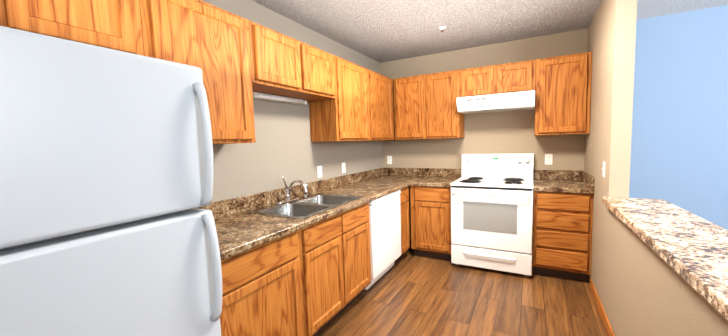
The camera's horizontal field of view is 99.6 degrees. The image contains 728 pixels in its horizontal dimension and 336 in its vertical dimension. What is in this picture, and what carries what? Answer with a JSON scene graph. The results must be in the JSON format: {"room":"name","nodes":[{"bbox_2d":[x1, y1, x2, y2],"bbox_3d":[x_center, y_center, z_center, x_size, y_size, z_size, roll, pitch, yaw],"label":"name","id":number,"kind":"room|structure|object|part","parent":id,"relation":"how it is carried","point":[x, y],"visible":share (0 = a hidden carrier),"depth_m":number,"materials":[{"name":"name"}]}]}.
{"room":"kitchen","nodes":[
{"label":"kitchen","id":0,"kind":"room"},
{"bbox_2d":[201,0,382,201],"bbox_3d":[-1.058,0.002,2.015,0.100,2.420,5.500,1,5,29],"label":"wall","id":1,"kind":"structure","parent":0,"point":[286,148],"depth_m":2.58,"materials":[{"name":"beige paint"}]},
{"bbox_2d":[0,0,7,26],"bbox_3d":[-1.431,-0.615,0.876,0.320,0.378,0.433,1,5,29],"label":"upper cabinet","id":2,"kind":"object","parent":1,"relation":"attached to","point":[3,3],"depth_m":1.02,"materials":[{"name":"brown wood"}]},
{"bbox_2d":[8,0,143,55],"bbox_3d":[-1.223,-0.653,1.254,0.320,0.378,0.433,1,5,29],"label":"upper cabinet","id":3,"kind":"object","parent":1,"relation":"attached to","point":[111,24],"depth_m":1.20,"materials":[{"name":"brown wood"}]},
{"bbox_2d":[140,0,259,143],"bbox_3d":[-0.967,-0.511,1.726,0.320,0.755,0.608,1,5,29],"label":"upper cabinet","id":4,"kind":"object","parent":1,"relation":"attached to","point":[238,60],"depth_m":1.69,"materials":[{"name":"brown wood"}]},
{"bbox_2d":[252,22,307,95],"bbox_3d":[-0.716,-0.746,2.179,0.320,0.378,0.464,1,5,29],"label":"upper cabinet","id":5,"kind":"object","parent":1,"relation":"attached to","point":[277,58],"depth_m":2.11,"materials":[{"name":"brown wood"}]},
{"bbox_2d":[253,92,306,104],"bbox_3d":[-0.683,-0.561,2.491,0.079,0.044,0.590,1,5,29],"label":"under-cabinet light","id":6,"kind":"object","parent":5,"relation":"attached to","point":[264,96],"visible":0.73,"depth_m":2.45,"materials":[{"name":"white plastic"}]},
{"bbox_2d":[284,43,335,103],"bbox_3d":[-0.493,-0.787,2.584,0.320,0.378,0.463,1,5,29],"label":"upper cabinet","id":7,"kind":"object","parent":1,"relation":"attached to","point":[319,65],"depth_m":2.53,"materials":[{"name":"brown wood"}]},
{"bbox_2d":[317,166,321,177],"bbox_3d":[-0.432,0.037,3.038,0.015,0.116,0.072,1,5,29],"label":"switch plate","id":8,"kind":"object","parent":1,"relation":"attached to","point":[319,170],"visible":1,"depth_m":3.03,"materials":[{"name":"white plastic"}]},
{"bbox_2d":[309,56,371,141],"bbox_3d":[-0.227,-0.647,3.076,0.320,0.755,0.625,1,5,29],"label":"upper cabinet","id":9,"kind":"object","parent":1,"relation":"attached to","point":[348,117],"depth_m":2.89,"materials":[{"name":"brown wood"}]},
{"bbox_2d":[342,163,345,172],"bbox_3d":[-0.225,-0.002,3.424,0.008,0.116,0.072,1,5,29],"label":"electrical outlet plate","id":10,"kind":"object","parent":1,"relation":"attached to","point":[343,168],"visible":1,"depth_m":3.42,"materials":[{"name":"white plastic"}]},
{"bbox_2d":[372,71,394,139],"bbox_3d":[0.069,-0.701,3.615,0.320,0.755,0.610,1,5,29],"label":"upper cabinet","id":11,"kind":"object","parent":1,"relation":"attached to","point":[383,114],"depth_m":3.57,"materials":[{"name":"brown wood"}]},
{"bbox_2d":[316,239,607,335],"bbox_3d":[1.085,1.269,0.967,4.900,0.060,5.500,1,5,29],"label":"floor","id":12,"kind":"structure","parent":0,"point":[409,293],"depth_m":2.50,"materials":[{"name":"wood"}]},
{"bbox_2d":[0,26,221,335],"bbox_3d":[-1.054,0.467,1.031,0.804,1.658,0.765,1,5,29],"label":"refrigerator","id":13,"kind":"object","parent":12,"relation":"on","point":[107,227],"visible":1,"depth_m":0.87,"materials":[{"name":"white plastic"}]},
{"bbox_3d":[-0.570,0.139,1.134,0.062,0.892,0.044,1,5,29],"label":"handle","id":14,"kind":"part","parent":13,"relation":"part of","materials":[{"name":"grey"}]},
{"bbox_2d":[220,227,311,335],"bbox_3d":[-0.783,0.806,1.787,0.620,0.838,0.674,1,5,29],"label":"base cabinet","id":15,"kind":"object","parent":12,"relation":"on","point":[267,287],"depth_m":1.66,"materials":[{"name":"brown wood"}]},
{"bbox_2d":[197,168,416,260],"bbox_3d":[-0.195,0.208,2.803,0.660,0.145,3.128,1,5,29],"label":"countertop","id":16,"kind":"structure","parent":15,"relation":"on","point":[239,229],"depth_m":2.19,"materials":[{"name":"stone"}]},
{"bbox_2d":[276,176,307,203],"bbox_3d":[-0.508,0.256,2.449,0.315,0.395,0.480,1,5,29],"label":"faucet","id":17,"kind":"object","parent":16,"relation":"on","point":[288,200],"depth_m":2.49,"materials":[{"name":"silver metal"}]},
{"bbox_2d":[246,176,362,218],"bbox_3d":[-0.420,0.258,2.400,0.524,0.396,0.830,1,5,29],"label":"sink","id":18,"kind":"object","parent":16,"relation":"in","point":[306,205],"visible":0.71,"depth_m":2.44,"materials":[{"name":"silver metal"}]},
{"bbox_2d":[308,211,347,335],"bbox_3d":[-0.536,0.761,2.237,0.620,0.838,0.519,1,5,29],"label":"base cabinet","id":19,"kind":"object","parent":12,"relation":"on","point":[313,279],"depth_m":2.14,"materials":[{"name":"brown wood"}]},
{"bbox_2d":[348,203,370,305],"bbox_3d":[-0.316,0.721,2.638,0.620,0.838,0.478,1,5,29],"label":"base cabinet","id":20,"kind":"object","parent":12,"relation":"on","point":[359,259],"depth_m":2.51,"materials":[{"name":"brown wood"}]},
{"bbox_2d":[364,190,400,289],"bbox_3d":[-0.028,0.671,3.131,0.614,0.838,0.662,1,5,29],"label":"dishwasher","id":21,"kind":"object","parent":12,"relation":"on","point":[385,229],"visible":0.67,"depth_m":2.91,"materials":[{"name":"white plastic"}]},
{"bbox_2d":[394,188,403,263],"bbox_3d":[-0.043,0.671,3.136,0.620,0.838,0.744,1,5,29],"label":"base cabinet","id":22,"kind":"object","parent":12,"relation":"on","point":[402,190],"depth_m":3.33,"materials":[{"name":"brown wood"}]},
{"bbox_2d":[404,187,409,252],"bbox_3d":[0.192,0.627,3.565,0.620,0.838,0.305,1,5,29],"label":"base cabinet","id":23,"kind":"object","parent":12,"relation":"on","point":[406,190],"depth_m":3.45,"materials":[{"name":"brown wood"}]},
{"bbox_2d":[410,186,450,260],"bbox_3d":[0.886,0.596,3.686,0.471,0.838,0.620,1,5,29],"label":"base cabinet","id":24,"kind":"object","parent":12,"relation":"on","point":[430,206],"depth_m":3.42,"materials":[{"name":"brown wood"}]},
{"bbox_2d":[413,168,461,187],"bbox_3d":[0.883,0.105,3.630,0.434,0.145,0.633,1,5,29],"label":"countertop","id":25,"kind":"structure","parent":24,"relation":"on","point":[429,177],"depth_m":3.82,"materials":[{"name":"stone"}]},
{"bbox_2d":[450,153,533,275],"bbox_3d":[1.382,0.447,3.305,0.759,1.168,0.746,1,5,29],"label":"stove","id":26,"kind":"object","parent":12,"relation":"on","point":[492,211],"visible":1,"depth_m":3.08,"materials":[{"name":"white enamelled metal"},{"name":"glass"},{"name":"chrome"}]},
{"bbox_2d":[532,188,541,273],"bbox_3d":[1.426,0.604,3.390,0.844,0.838,0.620,1,5,29],"label":"base cabinet","id":27,"kind":"object","parent":12,"relation":"on","point":[537,195],"depth_m":2.93,"materials":[{"name":"brown wood"}]},
{"bbox_2d":[534,170,594,193],"bbox_3d":[1.944,0.122,3.049,0.459,0.145,0.633,1,5,29],"label":"countertop","id":28,"kind":"structure","parent":27,"relation":"on","point":[573,181],"depth_m":3.08,"materials":[{"name":"stone"}]},
{"bbox_2d":[538,192,592,281],"bbox_3d":[1.962,0.613,3.097,0.459,0.838,0.620,1,5,29],"label":"base cabinet","id":29,"kind":"object","parent":12,"relation":"on","point":[562,234],"depth_m":2.82,"materials":[{"name":"brown wood"}]},
{"bbox_2d":[251,0,727,62],"bbox_3d":[1.010,-1.201,0.759,4.900,0.060,5.500,1,5,29],"label":"ceiling","id":30,"kind":"structure","parent":0,"point":[380,31],"depth_m":2.76,"materials":[{"name":"white paint"}]},
{"bbox_2d":[380,5,727,248],"bbox_3d":[2.385,-0.203,3.197,4.800,2.420,0.100,1,5,29],"label":"wall","id":31,"kind":"structure","parent":0,"point":[679,146],"depth_m":2.91,"materials":[{"name":"paint"}]},
{"bbox_2d":[387,156,391,163],"bbox_3d":[0.353,-0.109,4.258,0.072,0.116,0.008,1,5,29],"label":"electrical outlet plate","id":32,"kind":"object","parent":31,"relation":"attached to","point":[389,159],"visible":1,"depth_m":4.25,"materials":[{"name":"white plastic"}]},
{"bbox_2d":[394,74,425,139],"bbox_3d":[0.619,-0.739,3.869,0.395,0.755,0.320,1,5,29],"label":"upper cabinet","id":33,"kind":"object","parent":31,"relation":"attached to","point":[425,106],"depth_m":3.73,"materials":[{"name":"brown wood"}]},
{"bbox_2d":[426,70,464,138],"bbox_3d":[0.966,-0.734,3.680,0.395,0.755,0.320,1,5,29],"label":"upper cabinet","id":34,"kind":"object","parent":31,"relation":"attached to","point":[443,119],"depth_m":3.55,"materials":[{"name":"brown wood"}]},
{"bbox_2d":[458,65,497,96],"bbox_3d":[1.297,-0.946,3.477,0.373,0.320,0.320,1,5,29],"label":"upper cabinet","id":35,"kind":"object","parent":31,"relation":"attached to","point":[477,81],"depth_m":3.34,"materials":[{"name":"brown wood"}]},
{"bbox_2d":[457,90,534,113],"bbox_3d":[1.434,-0.699,3.346,0.740,0.154,0.458,1,5,29],"label":"range hood","id":36,"kind":"object","parent":31,"relation":"attached to","point":[512,101],"visible":1,"depth_m":3.17,"materials":[{"name":"white painted metal"}]},
{"bbox_2d":[498,59,537,93],"bbox_3d":[1.624,-0.941,3.298,0.373,0.320,0.320,1,5,29],"label":"upper cabinet","id":37,"kind":"object","parent":31,"relation":"attached to","point":[520,76],"depth_m":3.15,"materials":[{"name":"brown wood"}]},
{"bbox_2d":[545,154,552,164],"bbox_3d":[2.011,-0.094,3.350,0.072,0.116,0.008,1,5,29],"label":"electrical outlet plate","id":38,"kind":"object","parent":31,"relation":"attached to","point":[548,159],"visible":1,"depth_m":3.35,"materials":[{"name":"white plastic"}]},
{"bbox_2d":[535,52,591,134],"bbox_3d":[1.995,-0.718,3.116,0.456,0.755,0.320,1,5,29],"label":"upper cabinet","id":39,"kind":"object","parent":31,"relation":"attached to","point":[563,96],"depth_m":2.98,"materials":[{"name":"brown wood"}]},
{"bbox_2d":[584,0,727,335],"bbox_3d":[1.069,0.034,0.851,0.110,2.420,5.300,1,5,29],"label":"wall","id":40,"kind":"structure","parent":0,"point":[611,36],"depth_m":2.06,"materials":[{"name":"beige paint"}]},
{"bbox_2d":[590,278,614,335],"bbox_3d":[0.968,1.211,0.830,0.012,0.085,4.360,1,5,29],"label":"baseboard","id":41,"kind":"structure","parent":40,"relation":"attached to","point":[606,322],"depth_m":2.27,"materials":[{"name":"brown wood"}]},
{"bbox_2d":[602,161,605,177],"bbox_3d":[1.794,0.010,2.306,0.015,0.116,0.072,1,5,29],"label":"light switch","id":42,"kind":"object","parent":40,"relation":"attached to","point":[604,167],"visible":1,"depth_m":2.28,"materials":[{"name":"white plastic"}]},
{"bbox_2d":[602,197,727,320],"bbox_3d":[0.924,0.393,0.450,0.330,0.042,3.798,1,5,29],"label":"countertop","id":43,"kind":"structure","parent":40,"relation":"on","point":[690,248],"depth_m":1.25,"materials":[{"name":"stone"}]}
]}

